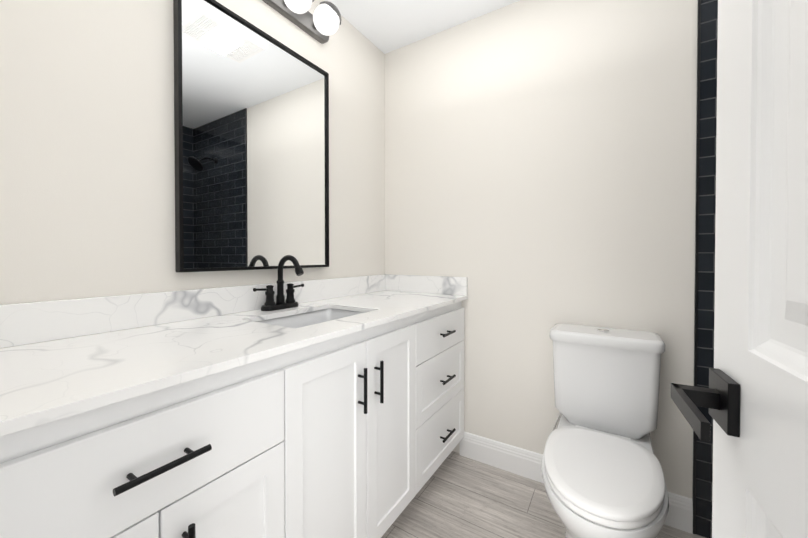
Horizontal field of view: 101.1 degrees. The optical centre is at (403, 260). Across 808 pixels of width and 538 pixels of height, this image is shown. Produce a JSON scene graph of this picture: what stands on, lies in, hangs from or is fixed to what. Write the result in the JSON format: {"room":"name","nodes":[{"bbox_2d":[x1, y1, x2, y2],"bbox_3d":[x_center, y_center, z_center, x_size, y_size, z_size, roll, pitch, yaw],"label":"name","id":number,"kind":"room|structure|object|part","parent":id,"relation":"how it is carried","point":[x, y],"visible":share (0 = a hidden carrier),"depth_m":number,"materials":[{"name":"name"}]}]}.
{"room":"bathroom","nodes":[
{"label":"bathroom","id":0,"kind":"room"},
{"bbox_2d":[0,0,384,304],"bbox_3d":[-1.054,-0.101,0.778,0.100,2.440,3.543,0,1,32],"label":"wall","id":1,"kind":"structure","parent":0,"point":[87,175],"depth_m":0.99,"materials":[{"name":"white paint"}]},
{"bbox_2d":[0,275,383,346],"bbox_3d":[-0.615,0.152,1.366,0.020,0.103,1.880,0,1,32],"label":"backsplash","id":2,"kind":"structure","parent":1,"relation":"attached to","point":[30,322],"depth_m":1.02,"materials":[{"name":"white stone"}]},
{"bbox_2d":[173,0,328,271],"bbox_3d":[-0.579,-0.454,1.408,0.030,0.982,0.693,0,1,32],"label":"mirror","id":3,"kind":"object","parent":1,"relation":"attached to","point":[251,120],"visible":1,"depth_m":1.31,"materials":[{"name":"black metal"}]},
{"bbox_2d":[262,0,340,43],"bbox_3d":[-0.518,-1.144,1.368,0.167,0.134,0.710,0,1,32],"label":"sconce","id":4,"kind":"object","parent":1,"relation":"attached to","point":[322,23],"visible":1,"depth_m":1.53,"materials":[{"name":"white glass"}]},
{"bbox_2d":[325,0,519,53],"bbox_3d":[0.029,-1.362,0.084,2.657,0.100,3.543,0,1,32],"label":"ceiling","id":5,"kind":"structure","parent":0,"point":[385,26],"depth_m":1.81,"materials":[{"name":"white paint"}]},
{"bbox_2d":[385,0,697,498],"bbox_3d":[0.559,-0.113,1.799,1.551,2.440,0.100,0,1,32],"label":"wall","id":6,"kind":"structure","parent":0,"point":[540,169],"depth_m":1.65,"materials":[{"name":"white paint"}]},
{"bbox_2d":[384,275,467,294],"bbox_3d":[0.120,0.144,2.003,0.548,0.103,0.020,0,1,32],"label":"backsplash","id":7,"kind":"structure","parent":6,"relation":"attached to","point":[439,285],"depth_m":1.98,"materials":[{"name":"white stone"}]},
{"bbox_2d":[460,431,692,533],"bbox_3d":[0.749,1.042,1.626,1.012,0.135,0.015,0,1,32],"label":"baseboard","id":8,"kind":"structure","parent":6,"relation":"attached to","point":[512,459],"depth_m":1.72,"materials":[{"name":"white wood"}]},
{"bbox_2d":[692,0,717,537],"bbox_3d":[1.593,-0.105,1.144,0.915,2.440,0.112,0,1,32],"label":"wall tile","id":9,"kind":"structure","parent":6,"relation":"attached to","point":[706,127],"depth_m":1.33,"materials":[{"name":"black tile"}]},
{"bbox_2d":[381,451,704,537],"bbox_3d":[0.029,1.177,0.115,2.657,0.100,3.543,0,1,32],"label":"floor","id":10,"kind":"structure","parent":0,"point":[458,495],"depth_m":1.49,"materials":[{"name":"wood"}]},
{"bbox_2d":[0,299,465,537],"bbox_3d":[-0.373,0.670,1.224,0.588,0.889,1.876,0,1,32],"label":"bathroom vanity","id":11,"kind":"object","parent":10,"relation":"on","point":[323,408],"depth_m":0.79,"materials":[{"name":"white wood"}]},
{"bbox_2d":[0,291,467,426],"bbox_3d":[-0.382,0.215,1.221,0.569,0.020,1.880,0,1,32],"label":"countertop","id":12,"kind":"structure","parent":11,"relation":"on","point":[53,374],"depth_m":0.78,"materials":[{"name":"white stone"}]},
{"bbox_2d":[256,255,303,310],"bbox_3d":[-0.478,0.091,1.378,0.167,0.225,0.172,0,1,32],"label":"faucet","id":13,"kind":"object","parent":12,"relation":"on","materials":[{"name":"black metal"}]},
{"bbox_2d":[252,303,375,326],"bbox_3d":[-0.337,0.286,1.274,0.352,0.148,0.495,0,1,32],"label":"sink","id":14,"kind":"object","parent":12,"relation":"in","point":[306,315],"depth_m":1.42,"materials":[{"name":"white ceramic"}]},
{"bbox_2d":[541,324,668,537],"bbox_3d":[0.708,0.708,1.219,0.431,0.813,0.737,0,1,32],"label":"toilet","id":15,"kind":"object","parent":10,"relation":"on","point":[602,472],"visible":1,"depth_m":1.26,"materials":[{"name":"white ceramic"}]},
{"bbox_3d":[-0.120,-0.090,-0.139,2.457,2.440,0.120,0,1,32],"label":"wall","id":16,"kind":"structure","parent":0,"visible":0},
{"bbox_2d":[671,0,807,537],"bbox_3d":[0.326,0.101,0.159,0.165,2.032,0.812,0,1,27],"label":"door","id":17,"kind":"structure","parent":16,"relation":"in","point":[753,397],"depth_m":0.41,"materials":[{"name":"white wood"}]},
{"bbox_3d":[0.467,0.202,0.439,0.165,0.071,0.187,0,1,27],"label":"handle","id":18,"kind":"part","parent":17,"relation":"part of","materials":[{"name":"black metal"}]}
]}

